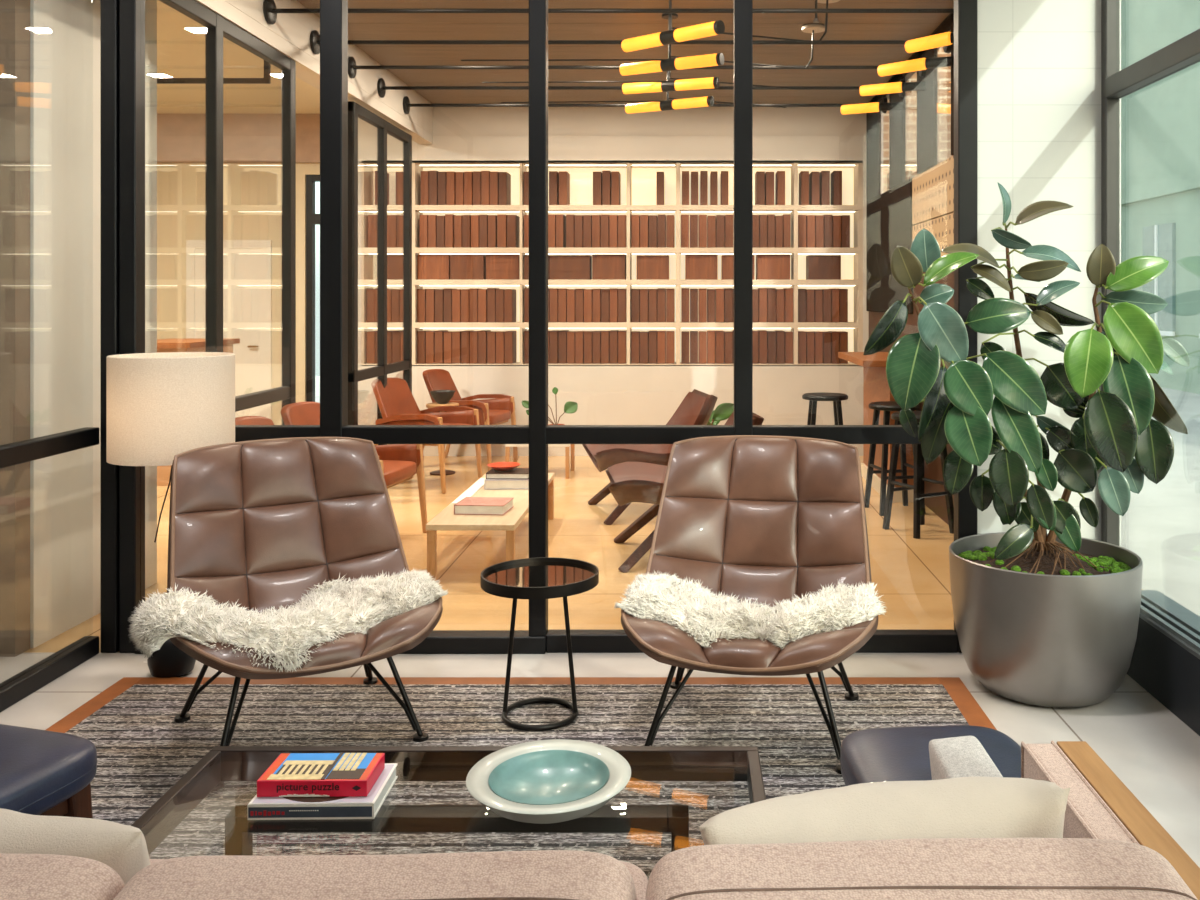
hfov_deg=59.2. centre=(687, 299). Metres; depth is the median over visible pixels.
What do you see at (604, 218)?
book
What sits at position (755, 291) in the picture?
book
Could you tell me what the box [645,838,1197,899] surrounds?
cushion
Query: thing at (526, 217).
book
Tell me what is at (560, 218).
book
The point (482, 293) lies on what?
book
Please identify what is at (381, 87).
rod
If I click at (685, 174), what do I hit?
book
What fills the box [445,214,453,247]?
book
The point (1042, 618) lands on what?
rubber plant
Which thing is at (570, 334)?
book
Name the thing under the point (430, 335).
book
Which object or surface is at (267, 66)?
ceiling track
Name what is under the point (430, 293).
book
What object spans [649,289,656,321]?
book
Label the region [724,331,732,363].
book
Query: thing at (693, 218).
book
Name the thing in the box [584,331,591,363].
book
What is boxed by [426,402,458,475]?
round table
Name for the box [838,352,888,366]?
countertop
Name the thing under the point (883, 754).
footstool
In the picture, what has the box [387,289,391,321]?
book
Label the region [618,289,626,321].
book
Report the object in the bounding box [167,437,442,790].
lounge chair
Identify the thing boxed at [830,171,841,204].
book
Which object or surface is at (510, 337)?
book
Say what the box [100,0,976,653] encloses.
window frame
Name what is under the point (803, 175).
book
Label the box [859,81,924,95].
sconce
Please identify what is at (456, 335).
book
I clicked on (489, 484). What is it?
book
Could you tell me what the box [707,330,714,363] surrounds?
book
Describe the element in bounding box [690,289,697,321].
book
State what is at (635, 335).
book
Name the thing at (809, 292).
book
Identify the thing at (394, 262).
wooden box
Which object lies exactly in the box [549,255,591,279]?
wooden box
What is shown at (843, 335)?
book
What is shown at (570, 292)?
book
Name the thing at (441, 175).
book
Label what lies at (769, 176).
book
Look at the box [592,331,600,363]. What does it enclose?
book
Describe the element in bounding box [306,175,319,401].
door
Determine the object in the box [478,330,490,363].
book
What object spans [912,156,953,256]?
wall panel
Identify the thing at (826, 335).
book
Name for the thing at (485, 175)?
book
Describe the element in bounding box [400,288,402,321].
book
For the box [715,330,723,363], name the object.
book
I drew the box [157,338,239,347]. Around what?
countertop
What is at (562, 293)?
book
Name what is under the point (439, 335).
book
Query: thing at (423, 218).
book
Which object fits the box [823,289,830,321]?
book
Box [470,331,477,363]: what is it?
book
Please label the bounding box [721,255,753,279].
wooden box
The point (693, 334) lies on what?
book
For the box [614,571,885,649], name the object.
sheepskin
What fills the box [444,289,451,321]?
book
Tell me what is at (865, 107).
sconce
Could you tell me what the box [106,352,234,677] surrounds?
floor lamp
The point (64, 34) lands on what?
wall
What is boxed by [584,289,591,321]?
book
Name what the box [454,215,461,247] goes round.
book
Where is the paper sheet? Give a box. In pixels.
[451,478,485,503]
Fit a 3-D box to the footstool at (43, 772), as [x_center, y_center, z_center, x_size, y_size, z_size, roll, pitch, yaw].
[-1.565,1.178,2.190,0.478,0.421,0.478,0,0,16]
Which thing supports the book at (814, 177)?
on the shelving
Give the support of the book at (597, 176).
on the shelving
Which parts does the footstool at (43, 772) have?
frame, leg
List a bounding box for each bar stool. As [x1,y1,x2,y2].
[802,392,847,424]
[864,401,925,515]
[883,411,953,538]
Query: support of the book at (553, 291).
on the shelving
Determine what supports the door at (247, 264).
in the wall at (252, 192)
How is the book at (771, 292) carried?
on the shelving
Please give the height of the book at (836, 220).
0.291 m
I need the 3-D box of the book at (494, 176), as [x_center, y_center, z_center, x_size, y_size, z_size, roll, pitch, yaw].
[-1.750,-1.005,9.568,0.072,0.304,0.223,0,0,0]
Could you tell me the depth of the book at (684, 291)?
9.46 m
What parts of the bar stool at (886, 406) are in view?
leg, leg, seat, leg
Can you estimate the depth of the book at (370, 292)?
9.46 m
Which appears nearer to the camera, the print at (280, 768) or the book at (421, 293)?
the print at (280, 768)
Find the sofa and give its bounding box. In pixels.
[0,740,1199,899]
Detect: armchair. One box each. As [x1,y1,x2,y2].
[235,416,384,478]
[280,402,426,532]
[371,377,481,493]
[422,369,517,469]
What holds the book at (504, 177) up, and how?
on the shelving
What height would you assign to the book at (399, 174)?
0.306 m
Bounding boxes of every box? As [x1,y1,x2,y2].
[257,753,384,796]
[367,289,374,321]
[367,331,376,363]
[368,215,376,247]
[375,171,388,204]
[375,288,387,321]
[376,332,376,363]
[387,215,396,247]
[387,255,402,279]
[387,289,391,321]
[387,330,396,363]
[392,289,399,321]
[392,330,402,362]
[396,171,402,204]
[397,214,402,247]
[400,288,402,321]
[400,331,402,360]
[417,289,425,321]
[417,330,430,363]
[418,255,449,279]
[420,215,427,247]
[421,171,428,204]
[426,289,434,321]
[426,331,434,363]
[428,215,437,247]
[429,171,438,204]
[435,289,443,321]
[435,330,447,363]
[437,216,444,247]
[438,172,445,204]
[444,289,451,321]
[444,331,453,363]
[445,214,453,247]
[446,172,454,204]
[450,255,485,279]
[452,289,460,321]
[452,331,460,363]
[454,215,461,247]
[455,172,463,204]
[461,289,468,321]
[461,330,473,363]
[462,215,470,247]
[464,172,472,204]
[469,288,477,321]
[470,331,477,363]
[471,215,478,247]
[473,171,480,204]
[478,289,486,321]
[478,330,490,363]
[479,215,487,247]
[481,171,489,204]
[486,254,519,279]
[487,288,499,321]
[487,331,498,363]
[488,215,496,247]
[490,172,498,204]
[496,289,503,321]
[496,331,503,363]
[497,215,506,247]
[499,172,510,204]
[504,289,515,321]
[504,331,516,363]
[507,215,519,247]
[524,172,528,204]
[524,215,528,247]
[524,255,549,279]
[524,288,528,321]
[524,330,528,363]
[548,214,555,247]
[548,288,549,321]
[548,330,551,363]
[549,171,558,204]
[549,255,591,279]
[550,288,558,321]
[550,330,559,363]
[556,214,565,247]
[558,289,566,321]
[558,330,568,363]
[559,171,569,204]
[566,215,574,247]
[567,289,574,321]
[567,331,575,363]
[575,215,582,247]
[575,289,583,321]
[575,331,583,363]
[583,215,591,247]
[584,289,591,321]
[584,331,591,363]
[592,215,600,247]
[592,254,625,279]
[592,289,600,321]
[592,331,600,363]
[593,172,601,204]
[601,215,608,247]
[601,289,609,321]
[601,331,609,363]
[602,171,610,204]
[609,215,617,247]
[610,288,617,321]
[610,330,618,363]
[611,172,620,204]
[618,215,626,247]
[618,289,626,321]
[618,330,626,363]
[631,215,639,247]
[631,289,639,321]
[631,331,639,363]
[637,255,668,279]
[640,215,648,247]
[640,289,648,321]
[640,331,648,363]
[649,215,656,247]
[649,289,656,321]
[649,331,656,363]
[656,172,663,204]
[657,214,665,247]
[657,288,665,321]
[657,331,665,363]
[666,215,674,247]
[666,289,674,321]
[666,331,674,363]
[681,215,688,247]
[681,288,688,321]
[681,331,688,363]
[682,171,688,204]
[685,254,717,279]
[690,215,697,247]
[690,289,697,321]
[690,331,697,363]
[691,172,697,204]
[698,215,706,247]
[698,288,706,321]
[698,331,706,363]
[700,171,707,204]
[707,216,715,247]
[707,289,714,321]
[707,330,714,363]
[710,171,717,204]
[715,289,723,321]
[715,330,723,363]
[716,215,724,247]
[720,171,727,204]
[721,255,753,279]
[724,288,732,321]
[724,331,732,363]
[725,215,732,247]
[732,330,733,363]
[733,289,733,321]
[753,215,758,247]
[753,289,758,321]
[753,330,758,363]
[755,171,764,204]
[756,254,789,279]
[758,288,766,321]
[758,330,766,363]
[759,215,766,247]
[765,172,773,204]
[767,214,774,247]
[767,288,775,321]
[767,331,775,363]
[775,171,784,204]
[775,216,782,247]
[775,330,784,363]
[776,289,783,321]
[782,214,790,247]
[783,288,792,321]
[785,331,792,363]
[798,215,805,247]
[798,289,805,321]
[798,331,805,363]
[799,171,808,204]
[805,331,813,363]
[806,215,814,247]
[806,255,840,279]
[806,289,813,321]
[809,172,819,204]
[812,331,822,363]
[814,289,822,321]
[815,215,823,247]
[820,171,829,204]
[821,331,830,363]
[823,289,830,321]
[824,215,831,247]
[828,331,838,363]
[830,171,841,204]
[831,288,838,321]
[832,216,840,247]
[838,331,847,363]
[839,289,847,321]
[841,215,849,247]
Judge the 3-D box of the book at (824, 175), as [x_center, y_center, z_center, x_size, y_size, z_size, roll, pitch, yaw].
[1.242,-1.009,9.580,0.075,0.313,0.223,0,0,0]
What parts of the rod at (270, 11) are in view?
wall plate, rod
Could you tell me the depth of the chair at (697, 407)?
7.04 m
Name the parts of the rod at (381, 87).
wall plate, rod, wall plate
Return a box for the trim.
[195,0,432,143]
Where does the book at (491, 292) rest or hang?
on the shelving
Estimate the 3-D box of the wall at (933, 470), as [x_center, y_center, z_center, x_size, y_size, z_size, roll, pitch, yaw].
[1.690,0.600,6.910,0.140,1.600,5.020,0,0,0]
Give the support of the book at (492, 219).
on the shelving
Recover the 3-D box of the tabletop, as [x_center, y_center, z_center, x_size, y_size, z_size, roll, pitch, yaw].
[-0.493,0.920,3.500,0.374,0.002,0.374,0,0,0]
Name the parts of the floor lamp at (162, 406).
cord, lamp shade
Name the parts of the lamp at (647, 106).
arm, arm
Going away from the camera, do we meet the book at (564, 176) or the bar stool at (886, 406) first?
the bar stool at (886, 406)
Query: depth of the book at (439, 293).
9.47 m
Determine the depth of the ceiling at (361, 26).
7.31 m
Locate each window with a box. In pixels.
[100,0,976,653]
[159,0,295,424]
[348,101,411,444]
[866,13,953,313]
[1101,0,1199,735]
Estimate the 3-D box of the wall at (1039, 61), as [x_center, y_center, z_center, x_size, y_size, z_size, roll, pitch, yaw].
[1.434,-0.200,4.285,0.572,3.200,0.230,0,0,0]
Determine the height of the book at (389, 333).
0.294 m
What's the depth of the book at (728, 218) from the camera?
9.46 m
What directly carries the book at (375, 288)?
on the shelving
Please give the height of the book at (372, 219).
0.298 m
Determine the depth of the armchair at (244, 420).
5.44 m
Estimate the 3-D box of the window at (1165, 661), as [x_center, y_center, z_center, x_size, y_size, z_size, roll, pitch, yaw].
[1.738,-0.200,0.585,0.205,3.200,7.170,0,0,0]
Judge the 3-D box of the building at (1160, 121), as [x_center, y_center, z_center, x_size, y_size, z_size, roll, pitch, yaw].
[10.440,-2.950,16.750,4.120,9.000,22.500,0,0,0]
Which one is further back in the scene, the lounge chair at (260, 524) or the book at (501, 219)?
the book at (501, 219)
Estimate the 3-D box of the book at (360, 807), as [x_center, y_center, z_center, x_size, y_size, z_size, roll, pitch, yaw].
[-0.800,1.083,2.319,0.266,0.033,0.196,0,0,-1]
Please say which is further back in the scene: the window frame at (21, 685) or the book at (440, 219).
the book at (440, 219)
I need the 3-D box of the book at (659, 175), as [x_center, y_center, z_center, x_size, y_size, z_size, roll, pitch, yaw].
[-0.251,-1.005,9.578,0.066,0.304,0.223,0,0,0]
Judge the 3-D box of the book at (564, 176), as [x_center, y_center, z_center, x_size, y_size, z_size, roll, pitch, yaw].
[-1.126,-1.005,9.564,0.075,0.305,0.223,0,0,0]
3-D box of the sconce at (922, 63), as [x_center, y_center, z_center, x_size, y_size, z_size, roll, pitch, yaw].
[1.397,-1.445,6.474,0.484,0.072,0.098,0,0,36]
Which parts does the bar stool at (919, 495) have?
leg, seat, leg, leg, leg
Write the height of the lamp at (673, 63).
0.342 m
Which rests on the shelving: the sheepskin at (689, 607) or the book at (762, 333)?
the book at (762, 333)
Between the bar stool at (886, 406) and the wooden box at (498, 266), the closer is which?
the bar stool at (886, 406)
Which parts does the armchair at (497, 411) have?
backrest, leg, armrest, arm panel, leg, armrest, arm panel, seat, leg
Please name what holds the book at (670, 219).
on the shelving
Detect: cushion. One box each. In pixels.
[0,854,124,899]
[113,850,636,899]
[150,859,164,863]
[620,861,647,899]
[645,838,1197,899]
[929,736,1002,779]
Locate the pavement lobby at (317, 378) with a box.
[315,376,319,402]
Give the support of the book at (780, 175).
on the shelving
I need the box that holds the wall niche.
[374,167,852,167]
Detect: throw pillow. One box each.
[0,808,149,884]
[699,776,1069,844]
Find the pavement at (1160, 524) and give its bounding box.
[1121,387,1199,615]
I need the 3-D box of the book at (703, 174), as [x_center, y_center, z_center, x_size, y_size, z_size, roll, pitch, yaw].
[0.144,-1.009,9.583,0.064,0.313,0.223,0,0,0]
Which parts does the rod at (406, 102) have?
wall plate, rod, wall plate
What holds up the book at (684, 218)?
on the shelving
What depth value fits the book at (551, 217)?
9.46 m
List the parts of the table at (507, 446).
leg, leg, leg, leg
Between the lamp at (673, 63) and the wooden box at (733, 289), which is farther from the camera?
the wooden box at (733, 289)
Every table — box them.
[131,746,765,855]
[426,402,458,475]
[426,473,554,580]
[480,557,598,730]
[505,444,574,478]
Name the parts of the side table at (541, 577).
leg, leg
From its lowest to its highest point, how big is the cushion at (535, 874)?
0.407 m
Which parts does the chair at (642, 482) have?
leg, leg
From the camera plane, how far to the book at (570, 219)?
9.47 m
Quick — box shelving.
[361,161,862,365]
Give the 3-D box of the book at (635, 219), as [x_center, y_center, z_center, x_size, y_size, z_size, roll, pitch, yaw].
[-0.475,-0.619,9.568,0.073,0.295,0.223,0,0,0]
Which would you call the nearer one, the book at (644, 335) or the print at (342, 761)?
the print at (342, 761)
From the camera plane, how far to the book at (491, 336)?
9.47 m
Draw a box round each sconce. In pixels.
[841,102,902,114]
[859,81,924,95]
[877,56,951,75]
[905,32,953,52]
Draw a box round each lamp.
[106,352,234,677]
[461,13,824,75]
[482,45,795,93]
[501,71,785,113]
[621,0,839,51]
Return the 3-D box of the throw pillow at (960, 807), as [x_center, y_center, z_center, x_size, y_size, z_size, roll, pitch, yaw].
[0.252,0.798,1.371,0.466,0.394,0.284,0,0,3]
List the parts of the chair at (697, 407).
leg, leg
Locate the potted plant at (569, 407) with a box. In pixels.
[522,387,577,424]
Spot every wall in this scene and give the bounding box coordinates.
[0,0,29,656]
[30,0,156,647]
[157,114,319,162]
[157,163,319,424]
[358,107,882,455]
[869,271,953,524]
[977,0,1120,546]
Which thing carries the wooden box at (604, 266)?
on the shelving
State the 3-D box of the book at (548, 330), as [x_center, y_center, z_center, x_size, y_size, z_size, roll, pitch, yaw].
[-1.288,0.427,9.583,0.071,0.292,0.223,0,0,0]
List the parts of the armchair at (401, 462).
backrest, arm panel, seat, seat frame, armrest, leg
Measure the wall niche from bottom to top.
1.813 m
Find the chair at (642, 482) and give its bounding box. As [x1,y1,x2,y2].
[605,411,763,572]
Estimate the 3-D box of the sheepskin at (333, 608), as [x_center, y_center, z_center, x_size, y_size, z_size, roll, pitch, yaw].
[-1.206,0.954,3.269,0.937,0.225,0.533,0,0,-44]
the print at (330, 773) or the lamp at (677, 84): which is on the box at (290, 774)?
the print at (330, 773)
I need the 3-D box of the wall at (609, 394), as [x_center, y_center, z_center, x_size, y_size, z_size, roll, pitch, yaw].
[-0.620,-0.200,9.920,4.740,3.200,1.000,0,0,0]
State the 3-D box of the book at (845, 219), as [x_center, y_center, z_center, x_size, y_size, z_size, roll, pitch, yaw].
[1.423,-0.618,9.568,0.072,0.292,0.223,0,0,0]
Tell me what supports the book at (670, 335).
on the shelving
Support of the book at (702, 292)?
on the shelving
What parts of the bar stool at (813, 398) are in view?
leg, leg, seat, leg, leg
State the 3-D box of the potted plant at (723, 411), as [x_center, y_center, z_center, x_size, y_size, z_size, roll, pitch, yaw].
[0.140,1.075,7.744,0.304,0.649,0.374,0,0,-24]
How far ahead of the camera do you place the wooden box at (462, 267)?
9.46 m
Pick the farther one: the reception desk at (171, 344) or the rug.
the reception desk at (171, 344)
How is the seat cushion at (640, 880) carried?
on the sofa
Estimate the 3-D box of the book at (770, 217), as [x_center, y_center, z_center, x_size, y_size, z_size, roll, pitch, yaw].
[0.751,-0.622,9.580,0.065,0.300,0.223,0,0,0]
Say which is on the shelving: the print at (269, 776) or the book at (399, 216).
the book at (399, 216)
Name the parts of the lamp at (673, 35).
stem, arm, arm stem, arm plate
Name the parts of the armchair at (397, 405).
backrest, arm panel, armrest, seat frame, leg, arm panel, armrest, seat, leg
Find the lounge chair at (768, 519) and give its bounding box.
[621,435,877,774]
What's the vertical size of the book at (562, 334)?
0.295 m
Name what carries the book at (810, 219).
on the shelving
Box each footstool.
[0,724,96,818]
[840,725,1020,785]
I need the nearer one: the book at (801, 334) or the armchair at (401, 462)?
the armchair at (401, 462)
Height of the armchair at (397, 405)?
0.802 m
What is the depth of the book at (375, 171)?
9.47 m
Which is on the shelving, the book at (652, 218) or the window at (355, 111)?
the book at (652, 218)
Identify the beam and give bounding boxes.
[225,0,432,134]
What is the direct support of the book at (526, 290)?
on the shelving
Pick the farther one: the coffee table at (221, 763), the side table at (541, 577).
the side table at (541, 577)
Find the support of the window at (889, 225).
in the wall at (933, 470)
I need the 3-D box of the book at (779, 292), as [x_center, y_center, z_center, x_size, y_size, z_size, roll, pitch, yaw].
[0.834,0.051,9.579,0.072,0.301,0.223,0,0,0]
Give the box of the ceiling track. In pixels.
[157,60,270,83]
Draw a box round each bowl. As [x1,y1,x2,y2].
[430,390,454,403]
[466,739,630,823]
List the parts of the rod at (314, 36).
wall plate, rod, wall plate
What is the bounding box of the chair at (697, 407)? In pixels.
[582,389,717,524]
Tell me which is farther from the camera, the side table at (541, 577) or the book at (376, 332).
the book at (376, 332)
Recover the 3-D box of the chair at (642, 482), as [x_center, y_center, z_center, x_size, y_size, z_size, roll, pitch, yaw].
[-0.015,1.015,5.771,0.866,0.802,0.720,0,0,-6]
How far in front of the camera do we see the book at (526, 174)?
9.46 m
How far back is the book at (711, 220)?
9.46 m
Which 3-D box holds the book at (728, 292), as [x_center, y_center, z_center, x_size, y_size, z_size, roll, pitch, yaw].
[0.366,0.048,9.572,0.072,0.307,0.223,0,0,0]
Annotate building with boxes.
[883,47,953,192]
[1121,0,1199,393]
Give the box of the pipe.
[813,0,818,22]
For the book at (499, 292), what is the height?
0.300 m
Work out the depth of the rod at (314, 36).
6.41 m
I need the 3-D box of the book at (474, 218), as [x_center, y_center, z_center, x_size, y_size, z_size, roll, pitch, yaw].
[-1.923,-0.619,9.579,0.071,0.294,0.223,0,0,0]
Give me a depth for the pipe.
5.89 m
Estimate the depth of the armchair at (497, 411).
9.07 m
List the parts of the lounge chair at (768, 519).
leg, leg, leg, leg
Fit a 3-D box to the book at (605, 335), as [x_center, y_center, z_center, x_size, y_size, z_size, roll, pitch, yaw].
[-0.749,0.428,9.568,0.071,0.291,0.223,0,0,0]
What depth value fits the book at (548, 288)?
9.48 m
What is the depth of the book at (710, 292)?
9.47 m
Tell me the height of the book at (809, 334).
0.285 m
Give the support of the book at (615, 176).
on the shelving
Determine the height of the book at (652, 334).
0.292 m
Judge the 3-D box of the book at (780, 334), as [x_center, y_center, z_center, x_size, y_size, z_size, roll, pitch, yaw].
[0.834,0.427,9.566,0.072,0.294,0.223,0,0,0]
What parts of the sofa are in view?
arm, arm panel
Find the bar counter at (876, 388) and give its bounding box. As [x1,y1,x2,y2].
[838,352,915,501]
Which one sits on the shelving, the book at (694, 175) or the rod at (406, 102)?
the book at (694, 175)
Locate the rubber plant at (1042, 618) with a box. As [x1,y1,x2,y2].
[863,182,1189,707]
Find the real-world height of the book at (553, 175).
0.308 m
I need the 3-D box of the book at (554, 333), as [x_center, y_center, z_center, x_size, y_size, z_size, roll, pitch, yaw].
[-1.211,0.426,9.565,0.071,0.295,0.223,0,0,0]
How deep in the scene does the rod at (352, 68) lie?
7.10 m
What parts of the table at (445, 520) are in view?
leg, leg, leg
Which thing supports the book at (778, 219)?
on the shelving
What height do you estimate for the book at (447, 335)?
0.285 m
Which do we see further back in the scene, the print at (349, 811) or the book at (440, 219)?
the book at (440, 219)
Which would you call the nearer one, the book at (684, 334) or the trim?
the trim
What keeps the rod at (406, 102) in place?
attached to the beam
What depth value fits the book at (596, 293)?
9.46 m
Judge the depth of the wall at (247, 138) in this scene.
10.14 m
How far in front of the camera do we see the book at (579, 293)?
9.46 m
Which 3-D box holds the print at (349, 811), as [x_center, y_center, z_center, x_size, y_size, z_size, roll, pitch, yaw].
[-0.799,1.083,2.222,0.260,0.022,0.002,0,0,-1]
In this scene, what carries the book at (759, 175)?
on the shelving
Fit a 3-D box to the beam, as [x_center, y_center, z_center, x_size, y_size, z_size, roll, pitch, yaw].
[-2.444,-1.620,6.835,0.312,0.280,5.170,0,0,0]
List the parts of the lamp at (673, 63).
arm, ceiling plate, arm, arm stem, arm plate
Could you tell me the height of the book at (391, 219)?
0.294 m
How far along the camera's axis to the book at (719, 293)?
9.45 m
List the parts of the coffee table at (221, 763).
leg, rail, leg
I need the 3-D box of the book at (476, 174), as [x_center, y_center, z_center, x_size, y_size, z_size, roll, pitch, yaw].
[-1.906,-1.006,9.578,0.072,0.307,0.223,0,0,0]
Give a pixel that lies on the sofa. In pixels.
(1111, 847)
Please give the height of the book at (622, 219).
0.294 m
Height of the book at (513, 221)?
0.296 m
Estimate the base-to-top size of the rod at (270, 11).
0.144 m
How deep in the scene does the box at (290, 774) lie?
2.28 m
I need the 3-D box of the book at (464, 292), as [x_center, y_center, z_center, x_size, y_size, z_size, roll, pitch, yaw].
[-2.012,0.052,9.573,0.073,0.299,0.223,0,0,0]
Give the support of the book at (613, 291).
on the shelving
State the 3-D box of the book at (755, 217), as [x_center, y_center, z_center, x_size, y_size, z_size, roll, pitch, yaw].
[0.610,-0.620,9.569,0.065,0.296,0.223,0,0,0]
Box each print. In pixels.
[248,806,371,817]
[267,774,323,779]
[273,753,375,778]
[276,764,331,773]
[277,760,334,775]
[321,753,343,779]
[326,769,365,778]
[333,753,366,770]
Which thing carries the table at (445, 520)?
on the floor
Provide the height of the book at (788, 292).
0.307 m
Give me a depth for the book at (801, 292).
9.47 m
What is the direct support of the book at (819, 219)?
on the shelving
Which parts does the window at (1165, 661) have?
sill panel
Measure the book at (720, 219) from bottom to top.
0.295 m
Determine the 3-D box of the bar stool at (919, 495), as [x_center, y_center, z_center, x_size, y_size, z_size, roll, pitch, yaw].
[1.400,1.045,6.360,0.336,0.714,0.336,0,0,-29]
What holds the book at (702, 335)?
on the shelving
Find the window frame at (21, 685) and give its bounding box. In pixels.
[0,427,98,711]
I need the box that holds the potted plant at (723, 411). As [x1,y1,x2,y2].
[707,403,733,424]
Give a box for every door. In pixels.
[186,240,271,419]
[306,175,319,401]
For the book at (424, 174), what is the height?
0.310 m
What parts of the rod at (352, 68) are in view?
wall plate, rod, wall plate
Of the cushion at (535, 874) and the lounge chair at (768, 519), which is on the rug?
the lounge chair at (768, 519)
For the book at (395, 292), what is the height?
0.299 m
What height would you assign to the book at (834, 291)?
0.305 m
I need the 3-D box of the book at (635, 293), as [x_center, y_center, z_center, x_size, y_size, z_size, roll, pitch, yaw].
[-0.476,0.050,9.579,0.073,0.302,0.223,0,0,0]
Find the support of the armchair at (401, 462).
on the floor
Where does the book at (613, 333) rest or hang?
on the shelving
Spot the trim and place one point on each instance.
(307, 67)
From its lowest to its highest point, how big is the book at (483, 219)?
0.298 m
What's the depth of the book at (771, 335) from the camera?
9.46 m
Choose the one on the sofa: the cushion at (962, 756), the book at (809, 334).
the cushion at (962, 756)
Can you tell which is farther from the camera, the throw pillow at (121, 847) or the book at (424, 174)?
the book at (424, 174)
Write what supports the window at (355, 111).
on the floor
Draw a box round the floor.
[0,456,1199,867]
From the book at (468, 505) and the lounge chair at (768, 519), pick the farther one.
the book at (468, 505)
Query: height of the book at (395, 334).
0.295 m
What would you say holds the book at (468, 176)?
on the shelving
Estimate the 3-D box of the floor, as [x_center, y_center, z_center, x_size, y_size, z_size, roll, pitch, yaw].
[-2.400,1.460,3.800,9.200,0.120,13.600,0,0,0]
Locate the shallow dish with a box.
[487,462,520,470]
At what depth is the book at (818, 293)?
9.47 m
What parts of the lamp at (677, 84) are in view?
arm, stem, arm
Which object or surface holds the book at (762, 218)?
on the shelving
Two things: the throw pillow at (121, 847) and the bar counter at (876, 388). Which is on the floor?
the bar counter at (876, 388)
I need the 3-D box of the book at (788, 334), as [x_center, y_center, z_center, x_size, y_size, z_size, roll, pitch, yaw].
[0.912,0.431,9.574,0.072,0.285,0.223,0,0,0]
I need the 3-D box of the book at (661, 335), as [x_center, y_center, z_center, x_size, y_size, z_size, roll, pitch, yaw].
[-0.239,0.428,9.566,0.073,0.291,0.223,0,0,0]
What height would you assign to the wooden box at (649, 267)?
0.218 m
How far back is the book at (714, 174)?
9.46 m
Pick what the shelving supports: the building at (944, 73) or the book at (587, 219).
the book at (587, 219)
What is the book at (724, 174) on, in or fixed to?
on the shelving
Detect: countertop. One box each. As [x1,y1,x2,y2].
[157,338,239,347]
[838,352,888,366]
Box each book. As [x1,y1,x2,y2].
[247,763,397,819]
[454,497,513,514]
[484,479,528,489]
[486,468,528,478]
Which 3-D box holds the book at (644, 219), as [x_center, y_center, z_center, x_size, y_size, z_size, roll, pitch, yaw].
[-0.396,-0.620,9.573,0.073,0.296,0.223,0,0,0]
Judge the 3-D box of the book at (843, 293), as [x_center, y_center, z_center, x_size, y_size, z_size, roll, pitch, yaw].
[1.407,0.050,9.579,0.070,0.302,0.223,0,0,0]
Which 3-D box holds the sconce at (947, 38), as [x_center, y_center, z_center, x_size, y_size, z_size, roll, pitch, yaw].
[1.416,-1.445,5.844,0.448,0.072,0.108,0,0,39]
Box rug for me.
[46,677,996,879]
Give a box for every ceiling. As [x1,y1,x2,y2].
[157,0,319,113]
[296,0,953,103]
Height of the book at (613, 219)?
0.296 m
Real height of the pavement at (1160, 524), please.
0.150 m
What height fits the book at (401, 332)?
0.291 m
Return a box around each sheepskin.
[128,568,447,671]
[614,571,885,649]
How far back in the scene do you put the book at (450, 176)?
9.46 m
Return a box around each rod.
[263,0,953,24]
[310,30,951,54]
[348,56,925,77]
[377,78,904,97]
[403,96,886,113]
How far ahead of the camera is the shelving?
9.42 m
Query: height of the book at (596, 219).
0.295 m
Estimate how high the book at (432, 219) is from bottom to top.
0.295 m
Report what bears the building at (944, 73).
on the pavement at (1160, 524)
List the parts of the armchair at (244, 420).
backrest, leg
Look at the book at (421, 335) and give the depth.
9.46 m
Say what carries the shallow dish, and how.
on the book at (516, 473)
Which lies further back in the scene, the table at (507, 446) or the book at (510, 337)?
the book at (510, 337)
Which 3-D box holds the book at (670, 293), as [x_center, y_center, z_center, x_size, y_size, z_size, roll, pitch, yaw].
[-0.161,0.049,9.576,0.073,0.305,0.223,0,0,0]
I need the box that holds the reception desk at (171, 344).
[157,338,239,485]
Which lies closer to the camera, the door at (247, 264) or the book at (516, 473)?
the book at (516, 473)

